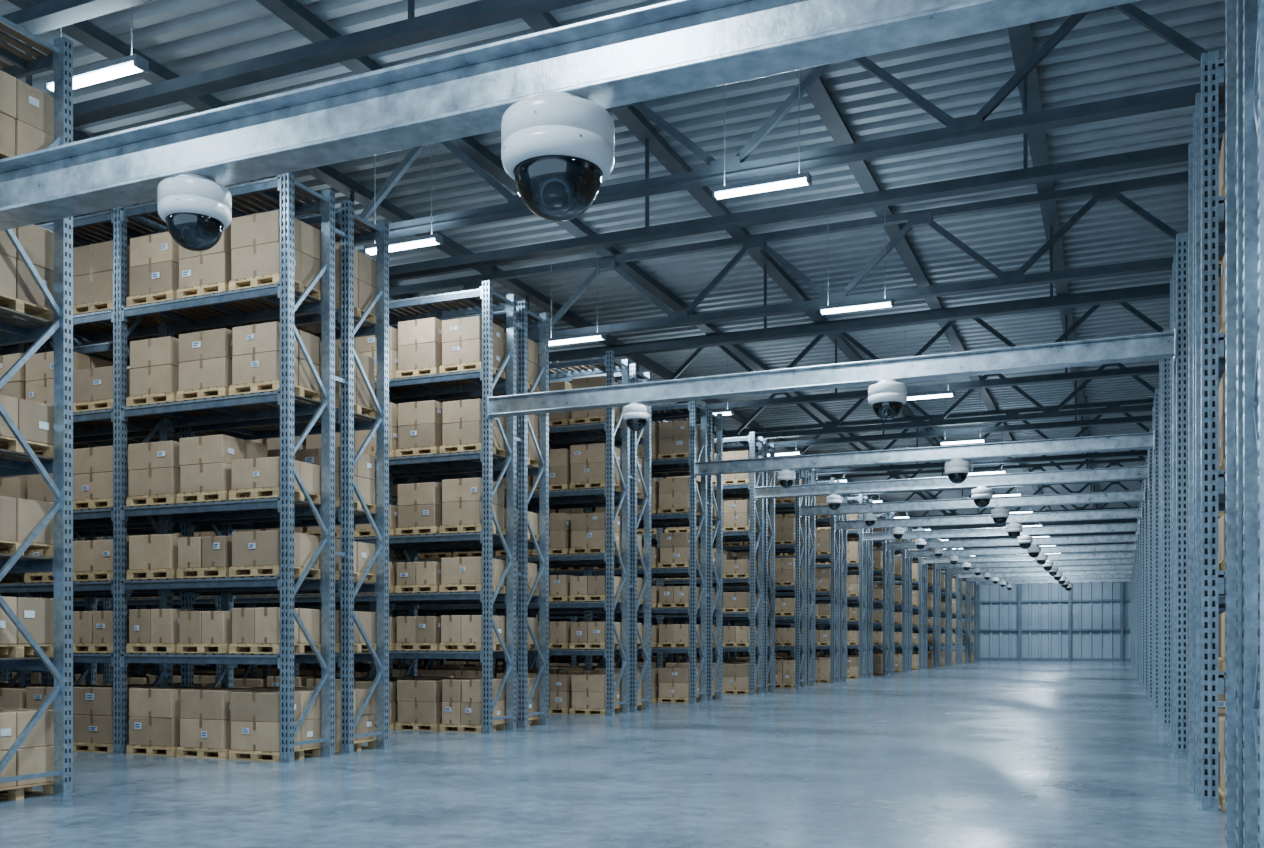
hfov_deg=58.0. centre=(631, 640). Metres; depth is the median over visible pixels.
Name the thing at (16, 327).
rack
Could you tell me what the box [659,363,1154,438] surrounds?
roof truss
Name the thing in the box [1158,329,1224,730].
rack
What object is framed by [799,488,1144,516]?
steel i-beam
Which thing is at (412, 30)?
girder
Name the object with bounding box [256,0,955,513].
roof beam
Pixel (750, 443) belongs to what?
rack
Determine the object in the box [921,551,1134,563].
steel i-beam
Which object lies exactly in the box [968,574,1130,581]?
steel i-beam
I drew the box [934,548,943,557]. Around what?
dome security camera
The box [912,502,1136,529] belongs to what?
roof truss
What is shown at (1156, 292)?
girder
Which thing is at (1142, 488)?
rack
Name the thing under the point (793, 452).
fluorescent light
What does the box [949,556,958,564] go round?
dome security camera
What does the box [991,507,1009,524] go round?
dome security camera
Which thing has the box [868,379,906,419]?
dome security camera
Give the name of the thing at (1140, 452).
girder
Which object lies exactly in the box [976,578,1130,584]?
steel i-beam
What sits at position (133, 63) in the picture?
fluorescent light
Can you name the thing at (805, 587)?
rack
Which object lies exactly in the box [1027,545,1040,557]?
dome security camera
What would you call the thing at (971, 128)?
roof truss
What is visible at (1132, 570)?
rack
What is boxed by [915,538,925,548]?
dome security camera
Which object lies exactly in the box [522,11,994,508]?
roof beam
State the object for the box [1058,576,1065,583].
dome security camera
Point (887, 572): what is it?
rack
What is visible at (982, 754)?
floor
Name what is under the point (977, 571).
dome security camera
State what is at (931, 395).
fluorescent light
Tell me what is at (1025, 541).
dome security camera
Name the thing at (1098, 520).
girder
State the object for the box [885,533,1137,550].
steel i-beam
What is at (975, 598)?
rack
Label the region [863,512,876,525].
dome security camera
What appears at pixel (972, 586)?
carton
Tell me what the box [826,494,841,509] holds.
dome security camera
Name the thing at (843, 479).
fluorescent light
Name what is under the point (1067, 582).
dome security camera
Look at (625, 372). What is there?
rack
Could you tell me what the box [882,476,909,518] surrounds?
fluorescent light
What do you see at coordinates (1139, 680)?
rack
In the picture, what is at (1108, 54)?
ceiling
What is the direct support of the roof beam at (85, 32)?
attached to the ceiling
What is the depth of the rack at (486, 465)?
22.18 m
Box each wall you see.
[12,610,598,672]
[876,551,1132,661]
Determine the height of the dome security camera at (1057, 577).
0.607 m
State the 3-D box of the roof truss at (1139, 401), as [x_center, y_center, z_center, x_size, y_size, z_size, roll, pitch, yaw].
[12.578,-8.320,46.611,46.440,1.840,0.260,0,0,23]
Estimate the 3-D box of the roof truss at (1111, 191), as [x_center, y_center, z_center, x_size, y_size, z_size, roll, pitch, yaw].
[3.605,-8.320,25.651,46.440,1.840,0.260,0,0,23]
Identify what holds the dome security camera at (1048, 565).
attached to the steel i-beam at (1101, 555)
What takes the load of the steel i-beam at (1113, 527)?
attached to the rack at (1139, 680)
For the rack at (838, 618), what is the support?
on the floor
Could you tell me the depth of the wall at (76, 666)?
36.42 m
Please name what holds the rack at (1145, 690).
on the floor
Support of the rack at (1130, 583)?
on the floor
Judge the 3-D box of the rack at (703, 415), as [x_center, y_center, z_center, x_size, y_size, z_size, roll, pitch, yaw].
[-5.134,-2.465,35.271,15.960,8.330,2.410,0,0,23]
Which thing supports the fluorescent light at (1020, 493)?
hanging from the ceiling
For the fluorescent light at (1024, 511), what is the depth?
62.05 m
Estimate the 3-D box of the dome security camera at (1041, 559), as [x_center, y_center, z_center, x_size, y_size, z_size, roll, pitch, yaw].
[21.089,-4.216,58.719,0.610,0.607,0.610,0,0,12]
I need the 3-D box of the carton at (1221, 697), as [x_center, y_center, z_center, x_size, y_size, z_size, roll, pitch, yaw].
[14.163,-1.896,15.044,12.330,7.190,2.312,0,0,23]
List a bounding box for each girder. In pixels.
[26,0,592,126]
[350,76,1222,279]
[526,226,1169,361]
[637,316,1158,412]
[713,380,1151,449]
[768,416,1147,475]
[810,452,1143,495]
[964,520,1122,539]
[964,542,1133,548]
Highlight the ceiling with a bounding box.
[0,0,1224,517]
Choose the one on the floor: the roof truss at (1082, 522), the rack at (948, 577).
the rack at (948, 577)
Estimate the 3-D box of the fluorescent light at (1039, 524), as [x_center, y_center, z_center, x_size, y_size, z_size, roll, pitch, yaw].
[24.236,-8.229,69.576,1.540,2.538,0.200,0,0,23]
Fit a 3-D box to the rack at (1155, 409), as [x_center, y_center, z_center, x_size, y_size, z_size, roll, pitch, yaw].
[18.515,-2.088,25.148,12.810,7.576,2.410,0,0,23]
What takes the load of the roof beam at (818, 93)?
attached to the ceiling
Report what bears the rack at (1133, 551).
on the floor
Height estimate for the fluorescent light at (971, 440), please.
2.538 m
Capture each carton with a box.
[776,581,965,662]
[847,578,955,664]
[876,585,973,661]
[1218,260,1224,708]
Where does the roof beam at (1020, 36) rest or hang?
attached to the ceiling
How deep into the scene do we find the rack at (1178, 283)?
16.45 m
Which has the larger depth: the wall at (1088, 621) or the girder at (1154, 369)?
the wall at (1088, 621)
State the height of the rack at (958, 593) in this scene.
8.330 m
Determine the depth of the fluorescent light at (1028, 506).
76.77 m
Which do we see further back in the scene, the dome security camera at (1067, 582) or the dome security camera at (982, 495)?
the dome security camera at (1067, 582)
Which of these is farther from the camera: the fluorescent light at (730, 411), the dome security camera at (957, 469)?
the fluorescent light at (730, 411)
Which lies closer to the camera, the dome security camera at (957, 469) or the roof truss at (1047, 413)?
the dome security camera at (957, 469)
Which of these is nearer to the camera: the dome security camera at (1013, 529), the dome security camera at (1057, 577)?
the dome security camera at (1013, 529)
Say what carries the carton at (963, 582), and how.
on the floor
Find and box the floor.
[0,661,1224,847]
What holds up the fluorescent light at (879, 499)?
hanging from the ceiling
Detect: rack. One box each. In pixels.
[0,16,75,805]
[0,172,390,762]
[0,280,550,733]
[99,350,652,715]
[238,400,722,702]
[435,432,775,694]
[496,478,846,682]
[501,469,815,687]
[549,494,872,678]
[594,512,893,674]
[739,527,912,672]
[745,538,940,667]
[775,548,952,665]
[785,548,961,664]
[809,527,927,669]
[847,555,970,662]
[881,579,979,661]
[1130,583,1130,662]
[1131,574,1131,664]
[1132,570,1132,665]
[1133,551,1133,669]
[1134,533,1135,671]
[1135,531,1136,674]
[1137,518,1138,677]
[1138,501,1140,681]
[1141,480,1143,686]
[1143,458,1147,693]
[1146,429,1151,701]
[1151,389,1158,713]
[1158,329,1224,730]
[1168,232,1224,758]
[1186,50,1224,811]
[1225,0,1263,847]
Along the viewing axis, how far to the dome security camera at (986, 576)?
75.47 m
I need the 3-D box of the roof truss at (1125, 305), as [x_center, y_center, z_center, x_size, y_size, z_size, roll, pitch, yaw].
[6.596,-8.320,32.638,46.440,1.840,0.260,0,0,23]
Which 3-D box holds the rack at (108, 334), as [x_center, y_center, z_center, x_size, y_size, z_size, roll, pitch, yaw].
[-11.627,-2.465,20.103,15.960,8.330,2.410,0,0,23]
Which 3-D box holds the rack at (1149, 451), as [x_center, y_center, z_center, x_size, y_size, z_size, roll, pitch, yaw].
[20.680,-2.088,30.204,12.810,7.576,2.410,0,0,23]
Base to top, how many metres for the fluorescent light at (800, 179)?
2.538 m
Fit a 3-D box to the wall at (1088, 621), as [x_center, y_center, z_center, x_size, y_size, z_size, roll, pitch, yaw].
[34.182,-4.050,97.310,46.260,11.500,0.580,0,0,23]
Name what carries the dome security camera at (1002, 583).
attached to the steel i-beam at (1126, 576)
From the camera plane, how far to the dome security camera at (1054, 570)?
68.62 m
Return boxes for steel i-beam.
[0,0,1141,230]
[487,328,1176,419]
[694,430,1154,476]
[753,464,1148,499]
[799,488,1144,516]
[834,507,1141,530]
[862,521,1139,541]
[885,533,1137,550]
[905,544,1135,557]
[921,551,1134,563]
[935,558,1133,569]
[947,564,1132,573]
[958,570,1131,577]
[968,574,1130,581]
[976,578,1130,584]
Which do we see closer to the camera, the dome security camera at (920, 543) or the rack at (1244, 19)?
the rack at (1244, 19)
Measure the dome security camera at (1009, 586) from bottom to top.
0.478 m
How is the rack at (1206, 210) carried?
on the floor
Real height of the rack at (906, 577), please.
8.330 m
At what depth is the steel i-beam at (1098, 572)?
79.36 m
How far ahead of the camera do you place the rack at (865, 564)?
52.15 m
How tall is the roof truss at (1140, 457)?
1.840 m
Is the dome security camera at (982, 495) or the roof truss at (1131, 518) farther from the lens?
the roof truss at (1131, 518)
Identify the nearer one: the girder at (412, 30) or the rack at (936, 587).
the girder at (412, 30)
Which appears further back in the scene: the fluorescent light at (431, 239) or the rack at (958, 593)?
the rack at (958, 593)
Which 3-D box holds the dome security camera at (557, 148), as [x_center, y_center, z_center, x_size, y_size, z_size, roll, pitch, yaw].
[-0.570,-3.687,8.783,0.870,0.866,0.870,0,0,9]
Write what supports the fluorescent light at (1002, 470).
hanging from the ceiling
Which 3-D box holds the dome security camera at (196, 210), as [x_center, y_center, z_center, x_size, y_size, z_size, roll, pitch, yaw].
[-3.916,-3.812,10.215,0.620,0.617,0.620,0,0,40]
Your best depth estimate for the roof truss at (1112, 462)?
59.96 m
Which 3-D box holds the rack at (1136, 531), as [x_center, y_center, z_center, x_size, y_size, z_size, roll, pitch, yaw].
[31.502,-2.088,55.485,12.810,7.576,2.410,0,0,23]
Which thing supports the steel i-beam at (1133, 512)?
attached to the rack at (1142, 488)
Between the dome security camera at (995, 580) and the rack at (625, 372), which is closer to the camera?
the rack at (625, 372)
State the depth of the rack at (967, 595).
87.52 m
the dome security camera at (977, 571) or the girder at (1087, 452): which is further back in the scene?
the dome security camera at (977, 571)
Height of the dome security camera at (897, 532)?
0.478 m
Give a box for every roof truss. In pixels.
[0,0,152,42]
[90,3,1219,244]
[389,171,1187,342]
[549,283,1169,382]
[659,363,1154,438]
[712,398,1153,456]
[777,432,1146,479]
[800,457,1146,499]
[852,481,1138,518]
[880,507,1135,539]
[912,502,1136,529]
[913,518,1136,547]
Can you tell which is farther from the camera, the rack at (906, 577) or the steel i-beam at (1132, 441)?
the rack at (906, 577)
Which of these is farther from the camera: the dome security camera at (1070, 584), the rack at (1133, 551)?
the dome security camera at (1070, 584)
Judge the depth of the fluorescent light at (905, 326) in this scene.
32.94 m
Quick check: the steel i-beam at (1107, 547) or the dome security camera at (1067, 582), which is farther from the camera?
the dome security camera at (1067, 582)
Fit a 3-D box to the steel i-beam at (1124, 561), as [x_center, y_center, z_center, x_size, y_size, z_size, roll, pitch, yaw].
[24.287,-4.690,69.315,11.396,0.420,0.320,0,0,23]
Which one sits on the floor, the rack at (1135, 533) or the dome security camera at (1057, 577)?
the rack at (1135, 533)
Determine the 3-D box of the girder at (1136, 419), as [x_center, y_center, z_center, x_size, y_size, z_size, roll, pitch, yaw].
[10.172,-8.315,41.550,46.000,1.830,0.260,0,0,23]
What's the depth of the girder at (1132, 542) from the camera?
89.07 m
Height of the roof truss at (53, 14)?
1.840 m
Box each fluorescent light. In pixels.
[44,6,148,93]
[364,144,442,255]
[549,230,605,345]
[712,70,811,200]
[712,332,733,414]
[767,450,800,455]
[815,478,847,481]
[819,298,893,314]
[873,465,882,502]
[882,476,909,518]
[905,326,905,356]
[907,391,954,399]
[940,437,985,444]
[967,469,1005,474]
[993,492,1021,496]
[1010,510,1032,513]
[1023,486,1042,526]
[1028,506,1049,537]
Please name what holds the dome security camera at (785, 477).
attached to the steel i-beam at (1132, 441)
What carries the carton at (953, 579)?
on the floor
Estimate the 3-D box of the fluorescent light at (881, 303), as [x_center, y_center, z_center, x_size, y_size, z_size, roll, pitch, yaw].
[4.717,-8.229,23.979,1.540,2.538,0.200,0,0,23]
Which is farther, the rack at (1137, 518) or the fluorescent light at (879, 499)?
the fluorescent light at (879, 499)
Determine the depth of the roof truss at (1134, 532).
80.42 m
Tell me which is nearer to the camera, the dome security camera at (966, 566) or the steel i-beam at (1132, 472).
the steel i-beam at (1132, 472)
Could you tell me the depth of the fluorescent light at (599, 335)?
26.41 m
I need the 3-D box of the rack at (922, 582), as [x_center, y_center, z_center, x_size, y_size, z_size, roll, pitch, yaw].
[10.017,-2.465,70.665,15.960,8.330,2.410,0,0,23]
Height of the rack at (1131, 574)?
7.576 m
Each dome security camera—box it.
[158,174,231,251]
[501,92,614,220]
[623,402,649,430]
[777,469,795,487]
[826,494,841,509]
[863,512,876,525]
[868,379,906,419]
[892,527,903,538]
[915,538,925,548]
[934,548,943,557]
[945,458,969,483]
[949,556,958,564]
[962,562,970,570]
[971,486,992,507]
[974,568,981,575]
[983,573,990,579]
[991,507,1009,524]
[992,577,998,583]
[999,581,1005,586]
[1006,522,1022,538]
[1006,584,1012,589]
[1018,535,1032,548]
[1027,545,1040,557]
[1035,553,1047,564]
[1042,560,1052,570]
[1048,566,1057,575]
[1053,571,1062,580]
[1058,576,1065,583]
[1061,580,1069,587]
[1065,583,1071,590]
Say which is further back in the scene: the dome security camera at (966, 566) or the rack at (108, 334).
the dome security camera at (966, 566)

